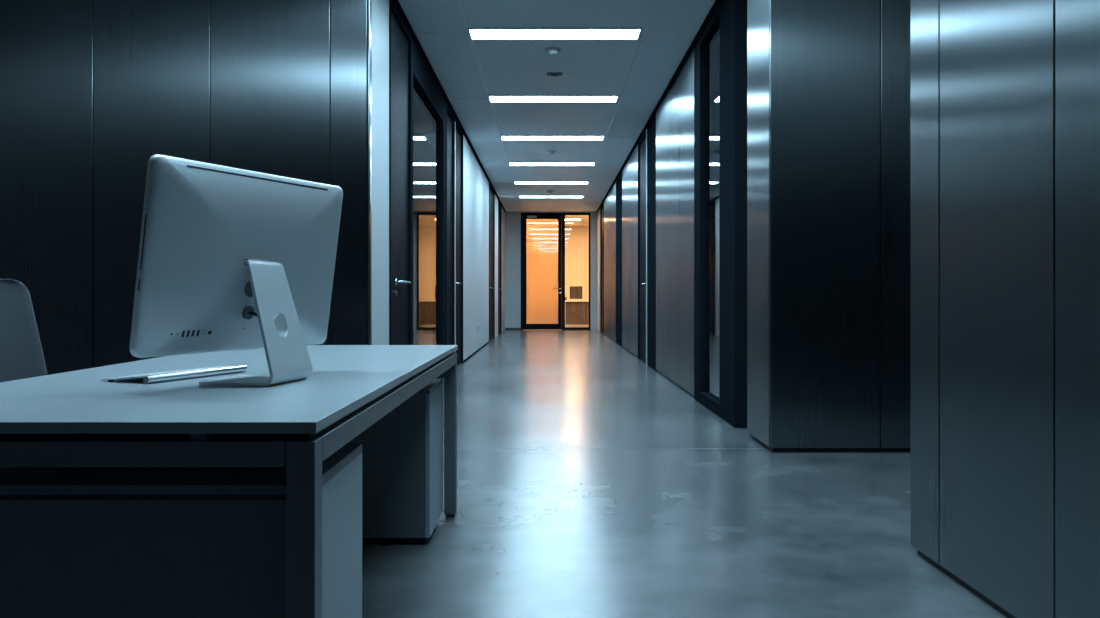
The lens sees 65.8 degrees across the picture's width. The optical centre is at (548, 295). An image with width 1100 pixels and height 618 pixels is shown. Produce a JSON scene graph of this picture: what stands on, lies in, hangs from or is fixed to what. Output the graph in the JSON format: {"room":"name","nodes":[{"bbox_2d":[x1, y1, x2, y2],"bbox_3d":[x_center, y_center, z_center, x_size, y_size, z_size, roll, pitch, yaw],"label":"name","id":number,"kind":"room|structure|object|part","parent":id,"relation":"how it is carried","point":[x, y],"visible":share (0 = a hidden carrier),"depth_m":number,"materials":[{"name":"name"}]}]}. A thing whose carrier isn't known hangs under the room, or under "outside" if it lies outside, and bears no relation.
{"room":"office corridor","nodes":[
{"label":"office corridor","id":0,"kind":"room"},
{"bbox_2d":[0,0,371,374],"bbox_3d":[-2.853,-0.679,5.838,3.293,3.259,0.224,0,0,0],"label":"wall","id":1,"kind":"structure","parent":0,"point":[91,90],"depth_m":5.73,"materials":[{"name":"black metal"}]},
{"bbox_3d":[-3.469,-0.694,5.740,0.782,3.228,0.020,0,0,0],"label":"steel panel","id":2,"kind":"part","parent":1,"relation":"part of","materials":[{"name":"black metal"}]},
{"bbox_3d":[-2.679,-0.694,5.740,0.782,3.228,0.020,0,0,0],"label":"steel panel","id":3,"kind":"part","parent":1,"relation":"part of","materials":[{"name":"black metal"}]},
{"bbox_3d":[-1.881,-0.694,5.740,0.802,3.228,0.020,0,0,0],"label":"steel panel","id":4,"kind":"part","parent":1,"relation":"part of","materials":[{"name":"black metal"}]},
{"bbox_3d":[-1.351,-0.694,5.740,0.243,3.228,0.020,0,0,0],"label":"steel panel","id":5,"kind":"part","parent":1,"relation":"part of","materials":[{"name":"metal"}]},
{"bbox_3d":[-1.216,-0.679,5.758,0.017,3.258,0.064,0,0,0],"label":"corner trim","id":6,"kind":"part","parent":1,"relation":"part of","materials":[{"name":"metal"}]},
{"bbox_2d":[413,133,431,344],"bbox_3d":[-2.935,-0.680,12.150,3.130,3.260,0.100,0,0,0],"label":"glass door panel","id":7,"kind":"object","parent":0,"point":[422,206],"depth_m":12.10,"materials":[{"name":"clear glass"}]},
{"bbox_2d":[372,0,504,360],"bbox_3d":[-1.285,-0.679,14.595,0.150,3.259,17.610,0,0,0],"label":"wall","id":8,"kind":"structure","parent":0,"point":[475,182],"depth_m":6.41,"materials":[{"name":"white paint"}]},
{"bbox_2d":[389,0,411,344],"bbox_3d":[-1.265,-0.679,6.965,0.190,3.259,1.070,0,0,0],"label":"door","id":9,"kind":"structure","parent":8,"relation":"in","point":[400,38],"depth_m":6.99,"materials":[{"name":"black metal"}]},
{"bbox_3d":[-1.200,-0.110,6.997,0.060,0.052,0.446,0,0,0],"label":"handle","id":10,"kind":"part","parent":9,"relation":"part of","materials":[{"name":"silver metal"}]},
{"bbox_2d":[412,38,445,378],"bbox_3d":[-1.268,-0.679,8.750,0.124,3.259,2.500,0,0,0],"label":"window","id":11,"kind":"structure","parent":8,"relation":"in","point":[425,88],"depth_m":9.28,"materials":[{"name":"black glass"}]},
{"bbox_3d":[-1.255,-0.545,8.640,0.010,2.890,2.180,0,0,0],"label":"pane","id":12,"kind":"part","parent":11,"relation":"part of","materials":[{"name":"clear glass"}]},
{"bbox_2d":[393,0,505,212],"bbox_3d":[-1.195,-2.292,14.575,0.030,0.035,17.650,0,0,0],"label":"trim","id":13,"kind":"structure","parent":8,"relation":"attached to","point":[396,2],"depth_m":9.00,"materials":[{"name":"black metal"}]},
{"bbox_2d":[446,102,462,364],"bbox_3d":[-1.265,-0.679,10.980,0.190,3.259,1.960,0,0,0],"label":"door","id":14,"kind":"structure","parent":8,"relation":"in","point":[454,134],"depth_m":10.80,"materials":[{"name":"black metal"}]},
{"bbox_2d":[463,342,488,362],"bbox_3d":[-1.207,0.935,14.530,0.006,0.030,5.140,0,0,0],"label":"baseboard","id":15,"kind":"structure","parent":8,"relation":"attached to","point":[471,355],"depth_m":13.74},
{"bbox_2d":[489,183,494,340],"bbox_3d":[-1.265,-0.679,18.000,0.190,3.259,1.800,0,0,0],"label":"door","id":16,"kind":"structure","parent":8,"relation":"in","point":[491,192],"depth_m":18.18,"materials":[{"name":"black metal"}]},
{"bbox_2d":[498,200,501,333],"bbox_3d":[-1.265,-0.679,20.900,0.190,3.259,1.400,0,0,0],"label":"door","id":17,"kind":"structure","parent":8,"relation":"in","point":[499,204],"depth_m":21.12,"materials":[{"name":"black metal"}]},
{"bbox_2d":[495,195,497,337],"bbox_3d":[-1.285,-0.679,19.550,0.150,3.259,1.300,0,0,0],"label":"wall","id":18,"kind":"structure","parent":0,"point":[496,199],"depth_m":19.59,"materials":[{"name":"white paint"}]},
{"bbox_2d":[505,212,596,329],"bbox_3d":[0.000,-0.730,23.460,9.000,3.360,0.120,0,0,0],"label":"wall","id":19,"kind":"structure","parent":0,"point":[512,219],"depth_m":23.40,"materials":[{"name":"white paint"}]},
{"bbox_2d":[505,328,520,329],"bbox_3d":[-0.995,0.920,23.396,0.431,0.060,0.008,0,0,0],"label":"baseboard","id":20,"kind":"structure","parent":19,"relation":"attached to","point":[505,328],"depth_m":23.39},
{"bbox_2d":[521,213,590,329],"bbox_3d":[0.181,-0.665,23.412,1.921,3.230,0.177,0,0,0],"label":"door","id":21,"kind":"structure","parent":19,"relation":"in","point":[542,234],"depth_m":23.41,"materials":[{"name":"glass"}]},
{"bbox_3d":[-0.184,-0.665,23.416,0.895,2.910,0.012,0,0,0],"label":"frosted pane","id":22,"kind":"part","parent":21,"relation":"part of","materials":[{"name":"orange glass"}]},
{"bbox_2d":[398,0,718,225],"bbox_3d":[0.000,-2.379,11.820,9.200,0.162,33.360,0,0,0],"label":"ceiling","id":23,"kind":"structure","parent":0,"point":[639,71],"depth_m":9.13,"materials":[{"name":"white paint"}]},
{"bbox_2d":[519,196,582,197],"bbox_3d":[0.050,-2.303,19.820,1.500,0.014,0.300,0,0,0],"label":"recessed light","id":24,"kind":"object","parent":23,"relation":"in","point":[519,196],"visible":1,"depth_m":19.83,"materials":[{"name":"white plastic"}]},
{"bbox_2d":[546,150,555,154],"bbox_3d":[0.030,-2.284,13.600,0.150,0.053,0.150,0,0,0],"label":"smoke detector","id":25,"kind":"object","parent":23,"relation":"attached to","point":[550,152],"visible":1,"depth_m":13.56,"materials":[{"name":"white plastic"}]},
{"bbox_2d":[509,162,594,165],"bbox_3d":[0.050,-2.303,14.884,1.500,0.014,0.300,0,0,0],"label":"recessed light","id":26,"kind":"object","parent":23,"relation":"in","point":[510,163],"visible":1,"depth_m":14.81,"materials":[{"name":"white plastic"}]},
{"bbox_2d":[510,163,593,164],"bbox_3d":[0.050,-2.305,14.884,1.476,0.010,0.276,0,0,0],"label":"diffuser","id":27,"kind":"object","parent":26,"relation":"attached to","point":[510,163],"depth_m":14.87,"materials":[{"name":"white plastic"}]},
{"bbox_2d":[515,181,588,183],"bbox_3d":[0.050,-2.303,17.352,1.500,0.014,0.300,0,0,0],"label":"recessed light","id":28,"kind":"object","parent":23,"relation":"in","point":[516,182],"visible":1,"depth_m":17.30,"materials":[{"name":"white plastic"}]},
{"bbox_2d":[515,182,587,183],"bbox_3d":[0.050,-2.305,17.352,1.476,0.010,0.276,0,0,0],"label":"diffuser","id":29,"kind":"object","parent":28,"relation":"attached to","point":[515,182],"depth_m":17.36,"materials":[{"name":"white plastic"}]},
{"bbox_2d":[501,135,603,139],"bbox_3d":[0.050,-2.303,12.416,1.500,0.014,0.300,0,0,0],"label":"recessed light","id":30,"kind":"object","parent":23,"relation":"in","point":[503,137],"visible":1,"depth_m":12.37,"materials":[{"name":"white plastic"}]},
{"bbox_2d":[502,137,602,139],"bbox_3d":[0.050,-2.305,12.416,1.476,0.010,0.276,0,0,0],"label":"diffuser","id":31,"kind":"object","parent":30,"relation":"attached to","point":[503,138],"depth_m":12.45,"materials":[{"name":"white plastic"}]},
{"bbox_2d":[488,95,617,101],"bbox_3d":[0.050,-2.303,9.948,1.500,0.014,0.300,0,0,0],"label":"recessed light","id":32,"kind":"object","parent":23,"relation":"in","point":[493,98],"visible":1,"depth_m":9.92,"materials":[{"name":"white plastic"}]},
{"bbox_2d":[490,97,616,101],"bbox_3d":[0.050,-2.305,9.948,1.476,0.010,0.276,0,0,0],"label":"diffuser","id":33,"kind":"object","parent":32,"relation":"attached to","point":[492,99],"depth_m":9.97,"materials":[{"name":"white plastic"}]},
{"bbox_2d":[545,47,560,55],"bbox_3d":[0.037,-2.284,7.980,0.150,0.053,0.150,0,0,0],"label":"smoke detector","id":34,"kind":"object","parent":23,"relation":"attached to","point":[552,51],"visible":1,"depth_m":7.94,"materials":[{"name":"white plastic"}]},
{"bbox_2d":[468,28,641,39],"bbox_3d":[0.050,-2.303,7.480,1.500,0.014,0.300,0,0,0],"label":"recessed light","id":35,"kind":"object","parent":23,"relation":"in","point":[475,33],"visible":1,"depth_m":7.46,"materials":[{"name":"white plastic"}]},
{"bbox_2d":[547,72,562,75],"bbox_3d":[0.060,-2.299,8.850,0.160,0.022,0.100,0,0,0],"label":"ceiling sensor","id":36,"kind":"object","parent":23,"relation":"attached to","point":[548,73],"visible":1,"depth_m":8.81,"materials":[{"name":"grey plastic"}]},
{"bbox_2d":[565,218,580,219],"bbox_3d":[0.725,-2.312,25.825,0.480,0.020,0.480,0,0,0],"label":"recessed light","id":37,"kind":"object","parent":23,"relation":"in","point":[565,218],"visible":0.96,"depth_m":25.66,"materials":[{"name":"white plastic"}]},
{"bbox_2d":[565,226,588,299],"bbox_3d":[0.000,-0.730,26.010,6.000,3.360,4.980,0,0,0],"label":"wall","id":38,"kind":"structure","parent":0,"point":[576,237],"depth_m":28.40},
{"bbox_2d":[597,49,693,396],"bbox_3d":[1.408,-0.679,15.595,0.150,3.259,15.610,0,0,0],"label":"wall","id":39,"kind":"structure","parent":0,"point":[675,114],"depth_m":9.40,"materials":[{"name":"metal"}]},
{"bbox_2d":[600,202,604,334],"bbox_3d":[1.388,-0.679,21.300,0.190,3.259,1.400,0,0,0],"label":"door","id":40,"kind":"structure","parent":39,"relation":"in","point":[602,206],"depth_m":21.50,"materials":[{"name":"black metal"}]},
{"bbox_3d":[1.343,-0.694,19.700,0.020,3.228,1.795,0,0,0],"label":"steel panel","id":41,"kind":"part","parent":39,"relation":"part of","materials":[{"name":"silver metal"}]},
{"bbox_3d":[1.343,-0.694,17.900,0.020,3.228,1.795,0,0,0],"label":"steel panel","id":42,"kind":"part","parent":39,"relation":"part of","materials":[{"name":"silver metal"}]},
{"bbox_2d":[616,172,622,347],"bbox_3d":[1.411,-0.679,16.250,0.144,3.259,1.500,0,0,0],"label":"window","id":43,"kind":"structure","parent":39,"relation":"in","point":[619,180],"depth_m":16.14,"materials":[{"name":"black glass"}]},
{"bbox_3d":[1.343,-0.694,14.800,0.020,3.228,1.395,0,0,0],"label":"steel panel","id":44,"kind":"part","parent":39,"relation":"part of","materials":[{"name":"silver metal"}]},
{"bbox_3d":[1.343,-0.694,13.415,0.020,3.228,1.365,0,0,0],"label":"steel panel","id":45,"kind":"part","parent":39,"relation":"part of","materials":[{"name":"silver metal"}]},
{"bbox_2d":[638,114,656,371],"bbox_3d":[1.388,-0.679,11.665,0.190,3.259,2.130,0,0,0],"label":"door","id":46,"kind":"structure","parent":39,"relation":"in","point":[646,145],"depth_m":11.54,"materials":[{"name":"black metal"}]},
{"bbox_3d":[1.406,-0.679,12.140,0.154,3.259,1.180,0,0,0],"label":"frame","id":47,"kind":"part","parent":46,"relation":"part of","materials":[{"name":"black metal"}]},
{"bbox_3d":[1.411,-0.679,11.075,0.144,3.259,0.950,0,0,0],"label":"fixed panel","id":48,"kind":"part","parent":46,"relation":"part of","materials":[{"name":"metal"}]},
{"bbox_2d":[596,0,720,212],"bbox_3d":[1.318,-2.292,14.750,0.030,0.035,17.300,0,0,0],"label":"trim","id":49,"kind":"structure","parent":39,"relation":"attached to","point":[717,2],"depth_m":9.04,"materials":[{"name":"black metal"}]},
{"bbox_3d":[1.343,-0.694,10.050,0.020,3.228,1.095,0,0,0],"label":"steel panel","id":50,"kind":"part","parent":39,"relation":"part of","materials":[{"name":"silver metal"}]},
{"bbox_3d":[1.343,-0.694,9.075,0.020,3.228,0.845,0,0,0],"label":"steel panel","id":51,"kind":"part","parent":39,"relation":"part of","materials":[{"name":"silver metal"}]},
{"bbox_3d":[1.343,-0.694,8.220,0.020,3.228,0.855,0,0,0],"label":"steel panel","id":52,"kind":"part","parent":39,"relation":"part of","materials":[{"name":"grey metal"}]},
{"bbox_2d":[694,4,719,416],"bbox_3d":[1.391,-0.679,7.195,0.124,3.259,1.190,0,0,0],"label":"window","id":53,"kind":"structure","parent":39,"relation":"in","point":[704,393],"depth_m":7.49,"materials":[{"name":"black glass"}]},
{"bbox_2d":[362,325,1007,617],"bbox_3d":[0.000,1.010,12.600,9.200,0.120,32.400,0,0,0],"label":"floor","id":54,"kind":"structure","parent":0,"point":[532,533],"depth_m":3.64,"materials":[{"name":"concrete"}]},
{"bbox_2d":[0,279,47,381],"bbox_3d":[-1.954,0.444,2.883,0.637,1.012,0.607,0,0,0],"label":"office chair","id":55,"kind":"object","parent":54,"relation":"on","point":[21,352],"visible":0.49,"depth_m":3.14,"materials":[{"name":"grey fabric"}]},
{"bbox_2d":[0,444,361,617],"bbox_3d":[-0.881,0.643,1.722,0.913,0.613,0.429,0,0,0],"label":"base cabinet","id":56,"kind":"object","parent":54,"relation":"on","point":[76,542],"visible":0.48,"depth_m":1.51,"materials":[{"name":"grey metal"}]},
{"bbox_3d":[-0.876,0.638,1.510,0.848,0.553,0.007,0,0,0],"label":"panel","id":57,"kind":"part","parent":56,"relation":"part of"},
{"bbox_3d":[-0.873,0.346,1.725,0.895,0.019,0.422,0,0,0],"label":"panel","id":58,"kind":"part","parent":56,"relation":"part of","materials":[{"name":"black metal"}]},
{"bbox_3d":[-0.433,0.638,1.725,0.017,0.563,0.420,0,0,0],"label":"panel","id":59,"kind":"part","parent":56,"relation":"part of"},
{"bbox_2d":[0,345,457,617],"bbox_3d":[-0.876,0.583,2.567,0.961,0.735,2.245,0,0,0],"label":"office desk","id":60,"kind":"object","parent":54,"relation":"on","point":[76,418],"visible":0.9,"depth_m":1.60,"materials":[{"name":"grey laminate"}]},
{"bbox_3d":[-0.876,0.271,1.473,0.853,0.044,0.050,0,0,0],"label":"frame rail","id":61,"kind":"part","parent":60,"relation":"part of","materials":[{"name":"grey metal"}]},
{"bbox_2d":[100,365,246,383],"bbox_3d":[-0.982,0.204,2.248,0.160,0.021,0.349,0,0,21],"label":"keyboard","id":62,"kind":"object","parent":60,"relation":"on","point":[158,377],"visible":1,"depth_m":2.18,"materials":[{"name":"metal"}]},
{"bbox_3d":[-0.989,0.204,2.251,0.146,0.017,0.344,0,0,21],"label":"plate","id":63,"kind":"part","parent":62,"relation":"part of","materials":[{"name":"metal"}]},
{"bbox_2d":[129,154,342,386],"bbox_3d":[-0.719,-0.047,2.127,0.224,0.524,0.638,0,0,19],"label":"desktop computer","id":64,"kind":"object","parent":60,"relation":"on","point":[230,258],"visible":1,"depth_m":2.03,"materials":[{"name":"metal"}]},
{"bbox_3d":[-0.424,0.594,1.473,0.050,0.689,0.050,0,0,0],"label":"leg","id":65,"kind":"part","parent":60,"relation":"part of","materials":[{"name":"grey metal"}]},
{"bbox_3d":[-0.424,0.271,2.567,0.050,0.044,2.137,0,0,0],"label":"frame rail","id":66,"kind":"part","parent":60,"relation":"part of","materials":[{"name":"grey metal"}]},
{"bbox_3d":[-0.424,0.594,3.662,0.050,0.689,0.050,0,0,0],"label":"leg","id":67,"kind":"part","parent":60,"relation":"part of","materials":[{"name":"grey metal"}]},
{"bbox_2d":[347,379,442,543],"bbox_3d":[-0.760,0.652,3.428,0.616,0.595,0.407,0,0,0],"label":"drawer pedestal","id":68,"kind":"object","parent":54,"relation":"on","point":[402,451],"visible":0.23,"depth_m":3.23,"materials":[{"name":"grey metal"}]},
{"bbox_3d":[-0.751,0.364,3.428,0.598,0.019,0.407,0,0,0],"label":"panel","id":69,"kind":"part","parent":68,"relation":"part of","materials":[{"name":"grey metal"}]},
{"bbox_3d":[-0.461,0.647,3.428,0.017,0.545,0.405,0,0,0],"label":"panel","id":70,"kind":"part","parent":68,"relation":"part of","materials":[{"name":"grey metal"}]},
{"bbox_2d":[565,300,588,324],"bbox_3d":[0.975,0.550,26.325,1.250,0.800,0.750,0,0,0],"label":"cabinet","id":71,"kind":"object","parent":54,"relation":"on","point":[576,311],"visible":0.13,"depth_m":26.02,"materials":[{"name":"brown wood"}]},
{"bbox_2d":[570,286,581,299],"bbox_3d":[0.838,-0.068,26.370,0.395,0.435,0.200,0,0,0],"label":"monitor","id":72,"kind":"object","parent":71,"relation":"on","point":[575,291],"visible":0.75,"depth_m":26.33,"materials":[{"name":"brown plastic"}]},
{"bbox_2d":[714,133,718,361],"bbox_3d":[2.997,-0.680,12.150,3.007,3.260,0.100,0,0,0],"label":"wall","id":73,"kind":"structure","parent":0,"point":[716,136],"depth_m":12.10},
{"bbox_2d":[747,0,910,451],"bbox_3d":[2.917,-0.679,5.422,3.167,3.259,0.590,0,0,0],"label":"wall","id":74,"kind":"structure","parent":0,"point":[829,81],"depth_m":5.13,"materials":[{"name":"metal"}]},
{"bbox_2d":[720,0,746,427],"bbox_3d":[1.406,-0.679,6.160,0.154,3.259,0.880,0,0,0],"label":"door","id":75,"kind":"structure","parent":74,"relation":"in","point":[733,13],"depth_m":6.09,"materials":[{"name":"black metal"}]},
{"bbox_3d":[1.343,-0.694,5.434,0.020,3.228,0.566,0,0,0],"label":"steel panel","id":76,"kind":"part","parent":74,"relation":"part of","materials":[{"name":"silver metal"}]},
{"bbox_3d":[1.667,-0.694,5.137,0.660,3.228,0.020,0,0,0],"label":"steel panel","id":77,"kind":"part","parent":74,"relation":"part of","materials":[{"name":"black metal"}]},
{"bbox_3d":[2.330,-0.694,5.137,0.653,3.228,0.020,0,0,0],"label":"steel panel","id":78,"kind":"part","parent":74,"relation":"part of","materials":[{"name":"black metal"}]},
{"bbox_2d":[911,0,1099,617],"bbox_3d":[2.917,-0.679,-0.180,3.167,3.259,6.640,0,0,0],"label":"wall","id":79,"kind":"structure","parent":0,"point":[1005,94],"depth_m":2.47,"materials":[{"name":"metal"}]},
{"bbox_3d":[1.343,-0.694,3.022,0.020,3.228,0.228,0,0,0],"label":"steel panel","id":80,"kind":"part","parent":79,"relation":"part of","materials":[{"name":"silver metal"}]},
{"bbox_3d":[1.343,-0.694,2.574,0.020,3.228,0.655,0,0,0],"label":"steel panel","id":81,"kind":"part","parent":79,"relation":"part of","materials":[{"name":"silver metal"}]},
{"bbox_3d":[1.343,-0.694,1.911,0.020,3.228,0.656,0,0,0],"label":"steel panel","id":82,"kind":"part","parent":79,"relation":"part of","materials":[{"name":"silver metal"}]}
]}

